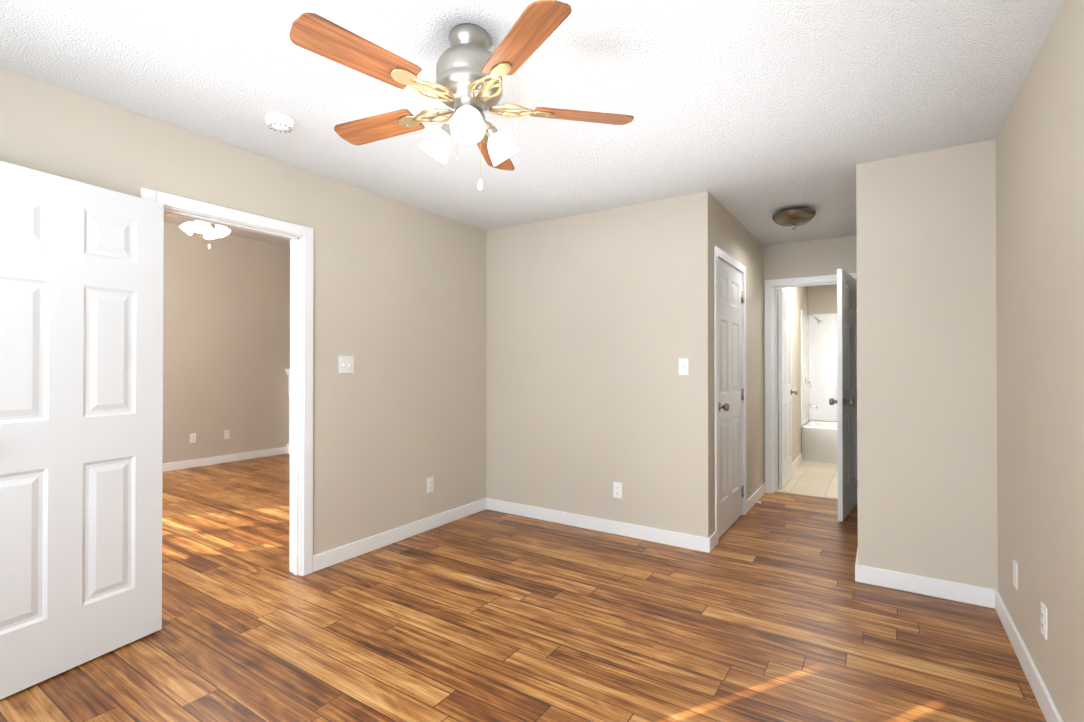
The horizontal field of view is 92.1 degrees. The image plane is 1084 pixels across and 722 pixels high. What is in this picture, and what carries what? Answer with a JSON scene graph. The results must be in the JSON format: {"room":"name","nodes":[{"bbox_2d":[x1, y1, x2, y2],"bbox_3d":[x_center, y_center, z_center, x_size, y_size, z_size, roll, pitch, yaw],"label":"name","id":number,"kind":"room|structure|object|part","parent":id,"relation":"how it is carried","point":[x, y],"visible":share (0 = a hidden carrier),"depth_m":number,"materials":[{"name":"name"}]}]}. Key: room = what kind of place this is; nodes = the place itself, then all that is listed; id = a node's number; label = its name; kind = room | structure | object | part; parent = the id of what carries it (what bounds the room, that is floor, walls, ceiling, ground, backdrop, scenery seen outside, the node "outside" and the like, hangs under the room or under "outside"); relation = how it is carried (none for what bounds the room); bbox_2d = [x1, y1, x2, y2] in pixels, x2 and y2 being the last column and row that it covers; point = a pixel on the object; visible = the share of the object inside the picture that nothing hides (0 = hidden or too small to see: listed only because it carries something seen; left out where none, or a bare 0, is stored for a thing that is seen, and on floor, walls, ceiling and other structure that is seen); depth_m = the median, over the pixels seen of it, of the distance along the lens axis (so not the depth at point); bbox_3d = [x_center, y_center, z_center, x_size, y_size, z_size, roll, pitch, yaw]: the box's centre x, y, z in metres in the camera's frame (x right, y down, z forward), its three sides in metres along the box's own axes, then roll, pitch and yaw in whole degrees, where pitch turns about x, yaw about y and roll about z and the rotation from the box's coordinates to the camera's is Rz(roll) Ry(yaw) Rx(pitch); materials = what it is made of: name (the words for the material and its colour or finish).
{"room":"empty bedroom","nodes":[
{"label":"empty bedroom","id":0,"kind":"room"},
{"bbox_2d":[162,222,289,463],"bbox_3d":[-4.692,-0.171,5.909,0.120,2.950,7.040,0,0,33],"label":"wall","id":1,"kind":"structure","parent":0,"point":[226,331],"depth_m":6.71,"materials":[{"name":"paint"}]},
{"bbox_2d":[190,433,195,442],"bbox_3d":[-4.282,0.947,6.411,0.009,0.115,0.070,0,0,33],"label":"outlet","id":2,"kind":"object","parent":1,"relation":"attached to","point":[193,438],"visible":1,"depth_m":6.41,"materials":[{"name":"white plastic"}]},
{"bbox_2d":[162,447,286,471],"bbox_3d":[-4.636,1.255,5.864,0.014,0.098,6.800,0,0,33],"label":"baseboard","id":3,"kind":"structure","parent":1,"relation":"attached to","point":[172,466],"depth_m":6.67,"materials":[{"name":"white wood"}]},
{"bbox_2d":[224,430,229,438],"bbox_3d":[-4.063,0.949,6.745,0.009,0.115,0.070,0,0,33],"label":"outlet","id":4,"kind":"object","parent":1,"relation":"attached to","point":[226,434],"visible":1,"depth_m":6.74,"materials":[{"name":"white plastic"}]},
{"bbox_2d":[164,215,289,245],"bbox_3d":[-2.945,-1.693,4.773,4.300,0.080,7.040,0,0,33],"label":"ceiling","id":5,"kind":"structure","parent":0,"point":[178,220],"depth_m":6.77,"materials":[{"name":"white paint"}]},
{"bbox_2d":[164,213,230,248],"bbox_3d":[-3.021,-1.330,4.755,1.200,0.647,1.162,0,0,33],"label":"ceiling fan","id":6,"kind":"object","parent":5,"relation":"hanging from","point":[205,228],"visible":0.33,"depth_m":4.69,"materials":[{"name":"silver metal"}]},
{"bbox_2d":[0,68,485,555],"bbox_3d":[-1.800,-0.191,2.698,0.120,2.950,4.840,0,0,33],"label":"wall","id":7,"kind":"structure","parent":0,"point":[399,315],"depth_m":3.47,"materials":[{"name":"beige paint"}]},
{"bbox_2d":[0,161,163,699],"bbox_3d":[-1.966,0.259,2.146,0.035,2.018,0.745,0,0,23],"label":"door leaf","id":8,"kind":"structure","parent":7,"relation":"in","point":[81,362],"depth_m":2.17,"materials":[{"name":"white wood"}]},
{"bbox_2d":[141,188,313,575],"bbox_3d":[-1.697,0.236,2.852,0.152,2.097,0.884,0,0,33],"label":"door frame","id":9,"kind":"structure","parent":7,"relation":"attached to","point":[300,238],"depth_m":3.14,"materials":[{"name":"white wood"}]},
{"bbox_2d":[338,356,353,373],"bbox_3d":[-1.264,0.023,3.386,0.021,0.115,0.116,0,0,33],"label":"light switch","id":10,"kind":"object","parent":7,"relation":"attached to","point":[345,364],"visible":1,"depth_m":3.38,"materials":[{"name":"white plastic"}]},
{"bbox_2d":[313,498,485,571],"bbox_3d":[-0.951,1.242,3.861,0.014,0.098,1.629,0,0,33],"label":"baseboard","id":11,"kind":"structure","parent":7,"relation":"attached to","point":[323,560],"depth_m":3.69,"materials":[{"name":"white wood"}]},
{"bbox_2d":[427,477,433,492],"bbox_3d":[-0.858,0.952,4.010,0.009,0.115,0.070,0,0,33],"label":"outlet","id":12,"kind":"object","parent":7,"relation":"attached to","point":[430,484],"visible":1,"depth_m":4.01,"materials":[{"name":"white plastic"}]},
{"bbox_2d":[0,454,1045,721],"bbox_3d":[-1.533,1.315,3.686,7.832,0.050,6.800,0,0,33],"label":"floor","id":13,"kind":"structure","parent":0,"point":[768,608],"depth_m":2.46,"materials":[{"name":"brown wood"}]},
{"bbox_2d":[285,369,289,453],"bbox_3d":[-3.132,0.714,7.942,0.250,1.205,1.480,0,0,33],"label":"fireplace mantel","id":14,"kind":"object","parent":13,"relation":"on","point":[287,371],"visible":0.08,"depth_m":7.42,"materials":[{"name":"white wood"}]},
{"bbox_2d":[0,0,1063,245],"bbox_3d":[1.046,-1.190,3.714,3.532,0.080,9.650,0,0,33],"label":"ceiling","id":15,"kind":"structure","parent":0,"point":[752,116],"depth_m":2.21,"materials":[{"name":"white paint"}]},
{"bbox_2d":[265,112,295,132],"bbox_3d":[-1.252,-1.134,2.500,0.136,0.047,0.136,0,0,33],"label":"smoke detector","id":16,"kind":"object","parent":15,"relation":"attached to","point":[280,122],"visible":1,"depth_m":2.46,"materials":[{"name":"white plastic"}]},
{"bbox_2d":[289,0,633,190],"bbox_3d":[-0.293,-0.883,1.856,1.158,0.557,1.162,0,0,33],"label":"ceiling fan","id":17,"kind":"object","parent":15,"relation":"hanging from","point":[471,70],"visible":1,"depth_m":1.75,"materials":[{"name":"wood"},{"name":"brushed nickel"},{"name":"polished brass"}]},
{"bbox_2d":[772,206,815,229],"bbox_3d":[1.915,-1.072,3.975,0.304,0.153,0.304,0,0,33],"label":"light","id":18,"kind":"object","parent":15,"relation":"attached to","point":[793,217],"visible":1,"depth_m":3.89,"materials":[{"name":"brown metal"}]},
{"bbox_2d":[712,196,715,532],"bbox_3d":[1.160,0.070,3.699,0.120,2.440,0.082,0,0,33],"label":"wall","id":19,"kind":"structure","parent":0,"point":[714,221],"depth_m":3.65,"materials":[{"name":"beige paint"}]},
{"bbox_2d":[716,200,763,498],"bbox_3d":[1.698,0.075,4.518,0.120,2.440,1.878,0,0,33],"label":"wall","id":20,"kind":"structure","parent":0,"point":[753,255],"depth_m":4.71,"materials":[{"name":"beige paint"}]},
{"bbox_2d":[714,246,746,545],"bbox_3d":[1.421,0.244,4.081,0.136,2.097,0.944,0,0,33],"label":"trim","id":21,"kind":"structure","parent":20,"relation":"attached to","point":[724,257],"depth_m":3.70,"materials":[{"name":"white wood"}]},
{"bbox_2d":[718,259,743,537],"bbox_3d":[1.450,0.271,4.069,0.177,2.018,0.815,0,0,33],"label":"closet door","id":22,"kind":"structure","parent":20,"relation":"in","point":[731,398],"depth_m":4.05,"materials":[{"name":"white wood"}]},
{"bbox_3d":[1.309,0.330,3.757,0.071,0.068,0.068,0,0,33],"label":"knob","id":23,"kind":"part","parent":22,"relation":"part of","materials":[{"name":"silver metal"}]},
{"bbox_2d":[747,483,764,511],"bbox_3d":[1.966,1.248,4.798,0.014,0.098,0.861,0,0,33],"label":"baseboard","id":24,"kind":"structure","parent":20,"relation":"attached to","point":[760,491],"depth_m":4.76,"materials":[{"name":"white wood"}]},
{"bbox_2d":[486,140,997,589],"bbox_3d":[1.021,0.070,3.669,3.532,2.440,0.120,0,0,33],"label":"wall","id":25,"kind":"structure","parent":0,"point":[599,324],"depth_m":3.58,"materials":[{"name":"beige paint"}]},
{"bbox_2d":[486,498,713,552],"bbox_3d":[0.320,1.243,4.044,1.940,0.098,0.018,0,0,33],"label":"baseboard","id":26,"kind":"structure","parent":25,"relation":"attached to","point":[678,539],"depth_m":3.92,"materials":[{"name":"white wood"}]},
{"bbox_2d":[613,482,621,497],"bbox_3d":[0.563,0.961,3.887,0.070,0.115,0.009,0,0,33],"label":"outlet","id":27,"kind":"object","parent":25,"relation":"attached to","point":[617,489],"visible":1,"depth_m":3.88,"materials":[{"name":"white plastic"}]},
{"bbox_2d":[679,358,688,374],"bbox_3d":[0.978,0.040,3.614,0.070,0.115,0.021,0,0,33],"label":"light switch","id":28,"kind":"object","parent":25,"relation":"attached to","point":[683,366],"visible":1,"depth_m":3.61,"materials":[{"name":"white plastic"}]},
{"bbox_2d":[855,548,861,582],"bbox_3d":[2.372,1.242,3.867,0.014,0.098,1.974,0,0,33],"label":"baseboard","id":29,"kind":"structure","parent":25,"relation":"attached to","point":[858,568],"depth_m":3.04,"materials":[{"name":"white wood"}]},
{"bbox_2d":[862,565,989,607],"bbox_3d":[2.097,1.236,2.879,0.570,0.098,0.018,0,0,33],"label":"baseboard","id":30,"kind":"structure","parent":25,"relation":"attached to","point":[966,593],"depth_m":2.86,"materials":[{"name":"white wood"}]},
{"bbox_2d":[764,245,807,486],"bbox_3d":[3.026,0.087,6.402,0.120,2.440,2.970,0,0,33],"label":"wall","id":31,"kind":"structure","parent":0,"point":[799,295],"depth_m":6.46,"materials":[{"name":"beige paint"}]},
{"bbox_2d":[778,289,797,488],"bbox_3d":[2.616,0.281,5.545,0.119,2.018,0.670,0,0,33],"label":"closet door","id":32,"kind":"structure","parent":31,"relation":"in","point":[785,391],"depth_m":5.44,"materials":[{"name":"white wood"}]},
{"bbox_2d":[792,453,801,471],"bbox_3d":[3.099,1.258,6.383,0.014,0.098,1.110,0,0,33],"label":"baseboard","id":33,"kind":"structure","parent":31,"relation":"attached to","point":[797,461],"depth_m":6.45,"materials":[{"name":"white wood"}]},
{"bbox_2d":[801,310,808,424],"bbox_3d":[3.614,0.087,7.174,0.012,1.510,0.766,0,0,33],"label":"wall","id":34,"kind":"structure","parent":31,"relation":"attached to","point":[804,364],"depth_m":7.09,"materials":[{"name":"white plastic"}]},
{"bbox_2d":[805,377,810,387],"bbox_3d":[3.647,0.295,7.154,0.065,0.163,0.156,0,0,33],"label":"tub valve","id":35,"kind":"object","parent":34,"relation":"attached to","point":[807,381],"visible":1,"depth_m":7.13,"materials":[{"name":"silver metal"}]},
{"bbox_2d":[805,404,817,408],"bbox_3d":[3.685,0.624,7.128,0.155,0.069,0.044,0,0,33],"label":"tub spout","id":36,"kind":"object","parent":34,"relation":"attached to","point":[812,406],"visible":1,"depth_m":7.12,"materials":[{"name":"silver metal"}]},
{"bbox_2d":[805,314,822,324],"bbox_3d":[3.709,-0.569,7.120,0.213,0.162,0.080,0,0,33],"label":"shower head","id":37,"kind":"object","parent":34,"relation":"attached to","point":[818,321],"visible":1,"depth_m":7.09},
{"bbox_2d":[775,461,837,498],"bbox_3d":[3.754,1.328,5.977,1.796,0.052,2.870,0,0,33],"label":"floor","id":38,"kind":"structure","parent":0,"point":[816,479],"depth_m":5.63,"materials":[{"name":"beige tile"}]},
{"bbox_2d":[801,421,837,463],"bbox_3d":[4.247,1.076,6.755,1.523,0.466,0.782,0,0,33],"label":"bathtub","id":39,"kind":"object","parent":38,"relation":"on","point":[819,441],"visible":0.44,"depth_m":6.75,"materials":[{"name":"white ceramic"}]},
{"bbox_2d":[770,235,856,279],"bbox_3d":[2.594,-0.946,4.988,0.750,0.392,0.120,0,0,33],"label":"wall","id":40,"kind":"structure","parent":0,"point":[828,256],"depth_m":4.93,"materials":[{"name":"beige paint"}]},
{"bbox_2d":[765,273,857,502],"bbox_3d":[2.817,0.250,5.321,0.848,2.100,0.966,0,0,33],"label":"door frame","id":41,"kind":"structure","parent":40,"relation":"attached to","point":[771,286],"depth_m":5.13,"materials":[{"name":"white wood"}]},
{"bbox_2d":[829,269,857,521],"bbox_3d":[2.613,0.274,4.461,0.177,2.018,0.719,0,0,39],"label":"bathroom door","id":42,"kind":"structure","parent":40,"relation":"in","point":[846,401],"depth_m":4.33,"materials":[{"name":"white wood"}]},
{"bbox_3d":[2.389,0.334,4.270,0.071,0.068,0.068,0,0,39],"label":"knob","id":43,"kind":"part","parent":42,"relation":"part of","materials":[{"name":"silver metal"}]},
{"bbox_3d":[2.471,0.333,4.203,0.071,0.068,0.068,0,0,39],"label":"knob","id":44,"kind":"part","parent":42,"relation":"part of","materials":[{"name":"silver metal"}]},
{"bbox_2d":[808,284,836,421],"bbox_3d":[4.508,0.092,7.134,1.556,2.440,0.120,0,0,33],"label":"wall","id":45,"kind":"structure","parent":0,"point":[822,299],"depth_m":7.41,"materials":[{"name":"beige paint"}]},
{"bbox_2d":[809,313,836,420],"bbox_3d":[4.459,0.086,7.085,1.512,1.510,0.012,0,0,33],"label":"wall","id":46,"kind":"structure","parent":45,"relation":"attached to","point":[823,360],"depth_m":7.39,"materials":[{"name":"white tile"}]},
{"bbox_2d":[995,0,1083,721],"bbox_3d":[1.154,0.051,0.760,0.120,2.440,4.840,0,0,33],"label":"wall","id":47,"kind":"structure","parent":0,"point":[1039,147],"depth_m":1.89,"materials":[{"name":"beige paint"}]},
{"bbox_2d":[1013,559,1017,589],"bbox_3d":[2.110,0.951,2.328,0.006,0.115,0.070,0,0,33],"label":"outlet","id":48,"kind":"object","parent":47,"relation":"attached to","point":[1015,574],"visible":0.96,"depth_m":2.31,"materials":[{"name":"white plastic"}]},
{"bbox_2d":[990,588,1063,721],"bbox_3d":[1.098,1.223,0.789,0.014,0.098,4.600,0,0,33],"label":"baseboard","id":49,"kind":"structure","parent":47,"relation":"attached to","point":[1043,697],"depth_m":2.10,"materials":[{"name":"white wood"}]},
{"bbox_2d":[1041,601,1047,639],"bbox_3d":[1.835,0.949,1.910,0.009,0.115,0.070,0,0,33],"label":"outlet","id":50,"kind":"object","parent":47,"relation":"attached to","point":[1044,620],"visible":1,"depth_m":1.89,"materials":[{"name":"white plastic"}]}
]}

